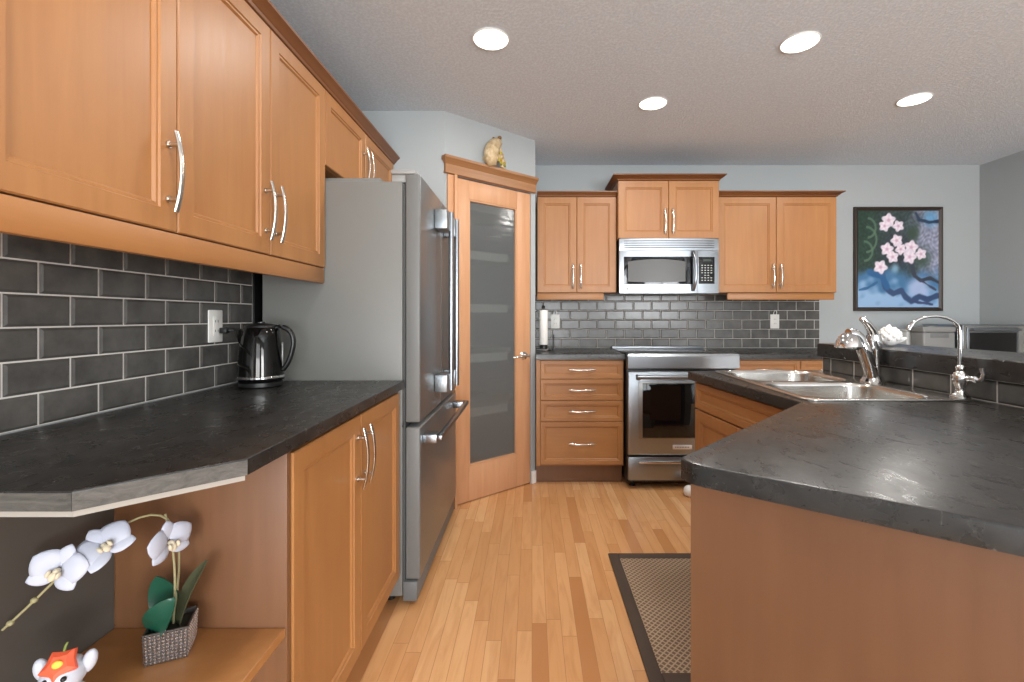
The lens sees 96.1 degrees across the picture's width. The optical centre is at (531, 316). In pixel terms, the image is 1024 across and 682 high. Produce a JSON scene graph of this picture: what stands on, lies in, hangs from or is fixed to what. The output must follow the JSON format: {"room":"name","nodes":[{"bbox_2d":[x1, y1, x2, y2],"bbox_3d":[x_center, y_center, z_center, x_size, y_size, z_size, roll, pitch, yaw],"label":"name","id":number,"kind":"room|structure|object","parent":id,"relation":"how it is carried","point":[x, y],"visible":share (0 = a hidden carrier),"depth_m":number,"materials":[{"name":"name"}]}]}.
{"room":"kitchen","nodes":[
{"label":"kitchen","id":0,"kind":"room"},
{"bbox_2d":[0,382,237,435],"bbox_3d":[-1.250,-0.041,0.453,0.120,2.495,7.146,0,0,0],"label":"wall","id":1,"kind":"structure","parent":0,"point":[234,382],"depth_m":1.28,"materials":[{"name":"grey paint"}]},
{"bbox_2d":[0,0,184,232],"bbox_3d":[-1.005,-0.577,0.908,0.366,0.748,0.416,0,0,0],"label":"upper cabinet","id":2,"kind":"object","parent":1,"relation":"attached to","point":[88,87],"visible":0.98,"depth_m":0.91,"materials":[{"name":"brown wood"}]},
{"bbox_2d":[244,0,399,164],"bbox_3d":[-1.007,-0.975,1.772,0.362,0.045,2.217,0,0,0],"label":"crown molding","id":3,"kind":"structure","parent":2,"relation":"on","point":[264,9],"depth_m":1.79,"materials":[{"name":"brown wood"}]},
{"bbox_2d":[0,233,262,433],"bbox_3d":[-1.185,0.030,1.215,0.010,0.462,1.630,0,0,0],"label":"tile backsplash","id":4,"kind":"structure","parent":1,"relation":"attached to","point":[84,330],"depth_m":1.27,"materials":[{"name":"grey tile"}]},
{"bbox_2d":[208,310,222,342],"bbox_3d":[-1.177,0.034,1.712,0.009,0.120,0.076,0,0,0],"label":"wall outlet","id":5,"kind":"object","parent":4,"relation":"attached to","point":[215,317],"visible":1,"depth_m":1.70,"materials":[{"name":"white plastic"}]},
{"bbox_2d":[213,317,219,334],"bbox_3d":[-1.175,0.034,1.712,0.002,0.068,0.034,0,0,0],"label":"receptacle","id":6,"kind":"object","parent":5,"relation":"attached to","point":[216,320],"depth_m":1.71,"materials":[{"name":"white plastic"}]},
{"bbox_2d":[173,0,324,267],"bbox_3d":[-1.005,-0.577,1.516,0.366,0.748,0.798,0,0,0],"label":"upper cabinet","id":7,"kind":"object","parent":1,"relation":"attached to","point":[250,116],"visible":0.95,"depth_m":1.40,"materials":[{"name":"brown wood"}]},
{"bbox_2d":[0,193,323,283],"bbox_3d":[-0.873,-0.170,1.306,0.020,0.062,1.212,0,0,0],"label":"rail","id":8,"kind":"object","parent":7,"relation":"attached to","point":[22,217],"visible":1,"depth_m":0.98,"materials":[{"name":"brown wood"}]},
{"bbox_2d":[325,90,392,181],"bbox_3d":[-1.005,-0.792,2.397,0.366,0.318,0.961,0,0,0],"label":"upper cabinet","id":9,"kind":"object","parent":1,"relation":"attached to","point":[349,152],"visible":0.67,"depth_m":2.17,"materials":[{"name":"brown wood"}]},
{"bbox_2d":[362,111,443,204],"bbox_3d":[-0.869,-0.041,2.925,0.643,2.495,0.100,0,0,0],"label":"wall","id":10,"kind":"structure","parent":0,"point":[408,133],"depth_m":2.88,"materials":[{"name":"grey paint"}]},
{"bbox_2d":[444,111,534,482],"bbox_3d":[-0.294,-0.041,3.156,0.750,2.495,0.100,0,0,-40],"label":"wall","id":11,"kind":"structure","parent":0,"point":[465,138],"depth_m":3.24,"materials":[{"name":"grey paint"}]},
{"bbox_2d":[447,174,457,508],"bbox_3d":[-0.502,0.156,2.889,0.058,2.102,0.038,0,0,-40],"label":"trim","id":12,"kind":"structure","parent":11,"relation":"attached to","point":[452,180],"depth_m":2.89,"materials":[{"name":"brown wood"}]},
{"bbox_2d":[441,154,538,193],"bbox_3d":[-0.257,-0.951,3.089,0.762,0.104,0.050,0,0,-40],"label":"trim","id":13,"kind":"structure","parent":11,"relation":"attached to","point":[462,167],"depth_m":3.06,"materials":[{"name":"brown wood"}]},
{"bbox_2d":[482,136,505,168],"bbox_3d":[-0.255,-1.110,3.083,0.144,0.230,0.190,0,0,21],"label":"teddy bear","id":14,"kind":"object","parent":13,"relation":"on","point":[493,153],"visible":0.95,"depth_m":3.02,"materials":[{"name":"beige fur"}]},
{"bbox_2d":[458,178,529,503],"bbox_3d":[-0.249,0.155,3.122,0.638,2.092,0.094,0,0,-40],"label":"door","id":15,"kind":"structure","parent":11,"relation":"in","point":[494,427],"depth_m":3.13,"materials":[{"name":"brown wood"}]},
{"bbox_2d":[531,470,535,483],"bbox_3d":[0.013,1.162,3.344,0.038,0.090,0.014,0,0,-40],"label":"baseboard","id":16,"kind":"structure","parent":11,"relation":"attached to","point":[533,473],"depth_m":3.33,"materials":[{"name":"white paint"}]},
{"bbox_2d":[346,459,690,681],"bbox_3d":[1.305,1.257,0.453,5.230,0.100,7.146,0,0,0],"label":"floor","id":17,"kind":"structure","parent":0,"point":[520,584],"depth_m":2.02,"materials":[{"name":"brown wood"}]},
{"bbox_2d":[0,508,284,681],"bbox_3d":[-0.753,0.757,0.865,0.403,0.897,0.329,0,0,0],"label":"corner shelf","id":18,"kind":"object","parent":17,"relation":"on","point":[82,616],"visible":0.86,"depth_m":0.91,"materials":[{"name":"brown wood"}]},
{"bbox_2d":[32,642,97,681],"bbox_3d":[-0.784,0.621,0.772,0.083,0.147,0.088,0,0,16],"label":"animal figurine","id":19,"kind":"object","parent":18,"relation":"on","point":[62,666],"visible":1,"depth_m":0.76,"materials":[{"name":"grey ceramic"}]},
{"bbox_2d":[51,660,62,668],"bbox_3d":[-0.777,0.570,0.753,0.015,0.015,0.009,0,0,-20],"label":"flower","id":20,"kind":"object","parent":19,"relation":"on","point":[55,664],"depth_m":0.75,"materials":[{"name":"ceramic"}]},
{"bbox_2d":[38,647,78,681],"bbox_3d":[-0.779,0.577,0.758,0.052,0.039,0.035,0,0,-20],"label":"flower","id":21,"kind":"object","parent":19,"relation":"on","point":[62,666],"depth_m":0.76,"materials":[{"name":"orange ceramic"}]},
{"bbox_2d":[1,514,207,666],"bbox_3d":[-0.810,0.544,0.891,0.103,0.299,0.287,0,0,42],"label":"potted orchid","id":22,"kind":"object","parent":18,"relation":"on","point":[170,633],"visible":1,"depth_m":0.92,"materials":[{"name":"white plant"}]},
{"bbox_2d":[114,393,398,681],"bbox_3d":[-0.848,0.755,1.462,0.681,0.901,0.864,0,0,0],"label":"base cabinet","id":23,"kind":"object","parent":17,"relation":"on","point":[306,545],"visible":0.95,"depth_m":1.07,"materials":[{"name":"brown wood"}]},
{"bbox_2d":[0,381,404,516],"bbox_3d":[-0.855,0.283,1.299,0.653,0.041,1.211,0,0,0],"label":"countertop","id":24,"kind":"structure","parent":23,"relation":"on","point":[218,436],"depth_m":0.95,"materials":[{"name":"black stone"}]},
{"bbox_2d":[233,322,295,388],"bbox_3d":[-1.024,0.140,1.749,0.181,0.245,0.164,0,0,30],"label":"electric kettle","id":25,"kind":"object","parent":24,"relation":"on","point":[260,363],"visible":1,"depth_m":1.70,"materials":[{"name":"black plastic"}]},
{"bbox_2d":[219,328,233,333],"bbox_3d":[-1.125,0.151,1.788,0.062,0.222,0.156,0,0,25],"label":"power cord","id":26,"kind":"object","parent":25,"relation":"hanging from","point":[221,330],"visible":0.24,"depth_m":1.72,"materials":[{"name":"black plastic"}]},
{"bbox_2d":[263,170,468,600],"bbox_3d":[-0.755,0.294,2.371,0.744,1.826,0.900,0,0,0],"label":"refrigerator","id":27,"kind":"object","parent":17,"relation":"on","point":[386,306],"visible":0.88,"depth_m":1.92,"materials":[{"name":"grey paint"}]},
{"bbox_2d":[536,359,622,481],"bbox_3d":[0.344,0.754,3.576,0.627,0.903,0.656,0,0,0],"label":"base cabinet","id":28,"kind":"object","parent":17,"relation":"on","point":[579,402],"visible":1,"depth_m":3.30,"materials":[{"name":"brown wood"}]},
{"bbox_2d":[535,348,624,358],"bbox_3d":[0.344,0.282,3.581,0.633,0.038,0.632,0,0,0],"label":"countertop","id":29,"kind":"structure","parent":28,"relation":"on","point":[557,353],"depth_m":3.31,"materials":[{"name":"grey laminate"}]},
{"bbox_2d":[536,305,553,350],"bbox_3d":[0.093,0.086,3.620,0.120,0.354,0.120,0,0,-45],"label":"towel stand","id":30,"kind":"object","parent":29,"relation":"on","point":[543,314],"visible":1,"depth_m":3.59,"materials":[{"name":"white paper"}]},
{"bbox_2d":[608,553,690,681],"bbox_3d":[0.618,1.202,1.917,0.464,0.009,0.835,0,0,0],"label":"kitchen mat","id":31,"kind":"object","parent":17,"relation":"on","point":[655,588],"visible":0.6,"depth_m":1.90,"materials":[{"name":"brown fabric"}]},
{"bbox_2d":[611,346,739,485],"bbox_3d":[1.049,0.725,3.518,0.770,0.964,0.752,0,0,0],"label":"range","id":32,"kind":"object","parent":17,"relation":"on","point":[659,408],"visible":0.51,"depth_m":3.21,"materials":[{"name":"silver metal"}]},
{"bbox_2d":[613,348,719,354],"bbox_3d":[1.049,0.266,3.541,0.754,0.010,0.580,0,0,0],"label":"cooktop","id":33,"kind":"object","parent":32,"relation":"in","point":[623,350],"depth_m":3.58,"materials":[{"name":"black glass"}]},
{"bbox_2d":[683,485,690,496],"bbox_3d":[1.060,1.171,3.100,0.076,0.072,0.076,0,0,0],"label":"ball","id":34,"kind":"object","parent":17,"relation":"on","point":[687,489],"visible":0.77,"depth_m":3.08,"materials":[{"name":"white plastic"}]},
{"bbox_2d":[695,382,785,450],"bbox_3d":[1.068,0.755,1.859,0.586,0.901,0.744,0,0,-6],"label":"base cabinet","id":35,"kind":"object","parent":17,"relation":"on","point":[719,413],"visible":0.02,"depth_m":1.96,"materials":[{"name":"brown wood"}]},
{"bbox_2d":[734,359,822,370],"bbox_3d":[1.920,0.754,3.576,0.949,0.903,0.656,0,0,0],"label":"base cabinet","id":36,"kind":"object","parent":17,"relation":"on","point":[745,364],"visible":0.14,"depth_m":3.29,"materials":[{"name":"brown wood"}]},
{"bbox_2d":[704,348,822,358],"bbox_3d":[1.940,0.282,3.581,1.000,0.038,0.632,0,0,0],"label":"countertop","id":37,"kind":"structure","parent":36,"relation":"on","point":[744,353],"depth_m":3.41,"materials":[{"name":"black stone"}]},
{"bbox_2d":[691,484,1023,681],"bbox_3d":[0.905,0.754,1.041,0.627,0.904,1.117,0,0,44],"label":"base cabinet","id":38,"kind":"object","parent":17,"relation":"on","point":[780,593],"visible":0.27,"depth_m":0.71,"materials":[{"name":"brown wood"}]},
{"bbox_2d":[681,371,1023,556],"bbox_3d":[0.847,0.282,1.341,1.138,0.038,1.788,0,0,0],"label":"countertop","id":39,"kind":"structure","parent":38,"relation":"on","point":[950,471],"depth_m":0.83,"materials":[{"name":"black stone"}]},
{"bbox_2d":[715,370,971,401],"bbox_3d":[1.127,0.349,1.822,0.530,0.187,0.790,0,0,1],"label":"double sink","id":40,"kind":"object","parent":39,"relation":"in","point":[811,385],"visible":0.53,"depth_m":1.80,"materials":[{"name":"silver metal"}]},
{"bbox_2d":[834,317,886,383],"bbox_3d":[1.291,0.128,1.802,0.205,0.256,0.100,0,0,-6],"label":"kitchen faucet","id":41,"kind":"object","parent":39,"relation":"on","point":[868,348],"visible":1,"depth_m":1.78,"materials":[{"name":"silver metal"}]},
{"bbox_2d":[906,315,985,398],"bbox_3d":[1.290,0.125,1.444,0.199,0.262,0.093,0,0,0],"label":"filter faucet","id":42,"kind":"object","parent":39,"relation":"on","point":[960,379],"visible":1,"depth_m":1.46,"materials":[{"name":"silver metal"}]},
{"bbox_3d":[3.190,0.762,3.558,1.140,0.890,0.620,0,0,0],"label":"sideboard","id":43,"kind":"object","parent":17,"relation":"on","visible":0},
{"bbox_2d":[899,329,910,344],"bbox_3d":[2.905,0.207,3.575,0.124,0.220,0.164,0,0,0],"label":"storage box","id":44,"kind":"object","parent":43,"relation":"on","point":[905,332],"visible":0.24,"depth_m":3.50,"materials":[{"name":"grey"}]},
{"bbox_2d":[911,326,955,347],"bbox_3d":[2.978,0.191,3.420,0.241,0.252,0.126,0,0,0],"label":"bread box","id":45,"kind":"object","parent":43,"relation":"on","point":[926,335],"visible":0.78,"depth_m":3.36,"materials":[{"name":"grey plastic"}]},
{"bbox_2d":[922,324,1023,352],"bbox_3d":[3.385,0.186,3.489,0.520,0.262,0.413,0,0,0],"label":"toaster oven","id":46,"kind":"object","parent":43,"relation":"on","point":[993,337],"visible":0.49,"depth_m":3.31,"materials":[{"name":"silver metal"}]},
{"bbox_2d":[270,0,1023,164],"bbox_3d":[1.305,-1.338,0.453,5.230,0.100,7.146,0,0,0],"label":"ceiling","id":47,"kind":"structure","parent":0,"point":[571,78],"depth_m":2.42,"materials":[{"name":"white paint"}]},
{"bbox_2d":[472,27,509,50],"bbox_3d":[-0.190,-1.284,2.130,0.174,0.006,0.174,0,0,0],"label":"recessed light","id":48,"kind":"object","parent":47,"relation":"in","point":[488,38],"visible":1,"depth_m":2.12,"materials":[{"name":"white paint"}]},
{"bbox_2d":[638,96,667,109],"bbox_3d":[0.728,-1.284,2.770,0.174,0.006,0.174,0,0,0],"label":"recessed light","id":49,"kind":"object","parent":47,"relation":"in","point":[656,102],"visible":1,"depth_m":2.76,"materials":[{"name":"white"}]},
{"bbox_2d":[779,31,821,53],"bbox_3d":[1.255,-1.284,2.155,0.174,0.006,0.174,0,0,0],"label":"recessed light","id":50,"kind":"object","parent":47,"relation":"in","point":[801,41],"visible":1,"depth_m":2.15,"materials":[{"name":"white"}]},
{"bbox_2d":[896,92,933,106],"bbox_3d":[2.260,-1.284,2.720,0.174,0.006,0.174,0,0,0],"label":"recessed light","id":51,"kind":"object","parent":47,"relation":"in","point":[914,99],"visible":1,"depth_m":2.71,"materials":[{"name":"white"}]},
{"bbox_2d":[535,165,979,458],"bbox_3d":[1.305,-0.041,3.966,4.990,2.495,0.120,0,0,0],"label":"wall","id":52,"kind":"structure","parent":0,"point":[954,188],"depth_m":3.91,"materials":[{"name":"grey paint"}]},
{"bbox_2d":[537,191,616,299],"bbox_3d":[0.348,-0.553,3.721,0.617,0.837,0.366,0,0,0],"label":"upper cabinet","id":53,"kind":"object","parent":52,"relation":"attached to","point":[576,230],"visible":1,"depth_m":3.58,"materials":[{"name":"brown wood"}]},
{"bbox_2d":[605,173,726,240],"bbox_3d":[1.046,-0.844,3.692,0.860,0.485,0.425,0,0,0],"label":"upper cabinet","id":54,"kind":"object","parent":52,"relation":"attached to","point":[648,205],"visible":0.96,"depth_m":3.52,"materials":[{"name":"brown wood"}]},
{"bbox_2d":[611,238,718,294],"bbox_3d":[1.047,-0.390,3.677,0.760,0.417,0.452,0,0,0],"label":"microwave","id":55,"kind":"object","parent":54,"relation":"attached to","point":[644,266],"visible":0.99,"depth_m":3.50,"materials":[{"name":"silver metal"}]},
{"bbox_2d":[535,295,819,347],"bbox_3d":[1.233,0.036,3.902,2.414,0.449,0.008,0,0,0],"label":"tile backsplash","id":56,"kind":"structure","parent":52,"relation":"attached to","point":[708,321],"depth_m":3.90,"materials":[{"name":"grey tile"}]},
{"bbox_2d":[551,310,559,327],"bbox_3d":[0.197,0.020,3.889,0.076,0.155,0.018,0,0,0],"label":"wall outlet","id":57,"kind":"object","parent":56,"relation":"attached to","point":[555,318],"visible":1,"depth_m":3.89,"materials":[{"name":"white plastic"}]},
{"bbox_2d":[553,317,556,324],"bbox_3d":[0.197,0.037,3.891,0.034,0.068,0.002,0,0,0],"label":"receptacle","id":58,"kind":"object","parent":57,"relation":"attached to","point":[554,318],"depth_m":3.89,"materials":[{"name":"white plastic"}]},
{"bbox_2d":[770,310,778,327],"bbox_3d":[2.055,0.020,3.889,0.076,0.155,0.018,0,0,0],"label":"wall outlet","id":59,"kind":"object","parent":56,"relation":"attached to","point":[774,318],"visible":1,"depth_m":3.89,"materials":[{"name":"white plastic"}]},
{"bbox_2d":[773,317,776,324],"bbox_3d":[2.055,0.037,3.891,0.034,0.068,0.002,0,0,0],"label":"receptacle","id":60,"kind":"object","parent":59,"relation":"attached to","point":[774,318],"depth_m":3.89,"materials":[{"name":"white plastic"}]},
{"bbox_2d":[701,190,845,299],"bbox_3d":[1.924,-0.553,3.719,0.976,0.837,0.370,0,0,0],"label":"upper cabinet","id":61,"kind":"object","parent":52,"relation":"attached to","point":[774,244],"visible":0.97,"depth_m":3.59,"materials":[{"name":"brown wood"}]},
{"bbox_2d":[853,207,942,310],"bbox_3d":[3.099,-0.491,3.890,0.747,0.880,0.029,0,0,0],"label":"framed picture","id":62,"kind":"object","parent":52,"relation":"attached to","point":[898,251],"visible":1,"depth_m":3.89,"materials":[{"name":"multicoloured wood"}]},
{"bbox_2d":[973,399,1023,408],"bbox_3d":[1.345,0.700,1.248,0.511,1.015,1.969,0,0,19],"label":"wall","id":63,"kind":"structure","parent":0,"point":[973,399],"depth_m":1.40,"materials":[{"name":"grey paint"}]},
{"bbox_2d":[817,343,1023,383],"bbox_3d":[1.441,0.159,1.210,0.766,0.064,2.136,0,0,19],"label":"bar ledge","id":64,"kind":"object","parent":63,"relation":"on","point":[1003,366],"visible":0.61,"depth_m":1.60,"materials":[{"name":"black stone"}]},
{"bbox_2d":[878,324,906,345],"bbox_3d":[1.573,0.078,2.004,0.138,0.095,0.089,0,0,-11],"label":"shell","id":65,"kind":"object","parent":64,"relation":"on","point":[891,336],"visible":0.86,"depth_m":1.98,"materials":[{"name":"white"}]},
{"bbox_2d":[823,357,1023,407],"bbox_3d":[1.411,0.228,1.653,0.008,0.069,1.145,0,0,-1],"label":"tile backsplash","id":66,"kind":"structure","parent":63,"relation":"attached to","point":[1006,393],"depth_m":1.60,"materials":[{"name":"grey tile"}]},
{"bbox_2d":[980,150,1023,323],"bbox_3d":[3.860,-0.041,0.453,0.120,2.495,7.146,0,0,0],"label":"wall","id":67,"kind":"structure","parent":0,"point":[1002,179],"depth_m":3.71,"materials":[{"name":"grey paint"}]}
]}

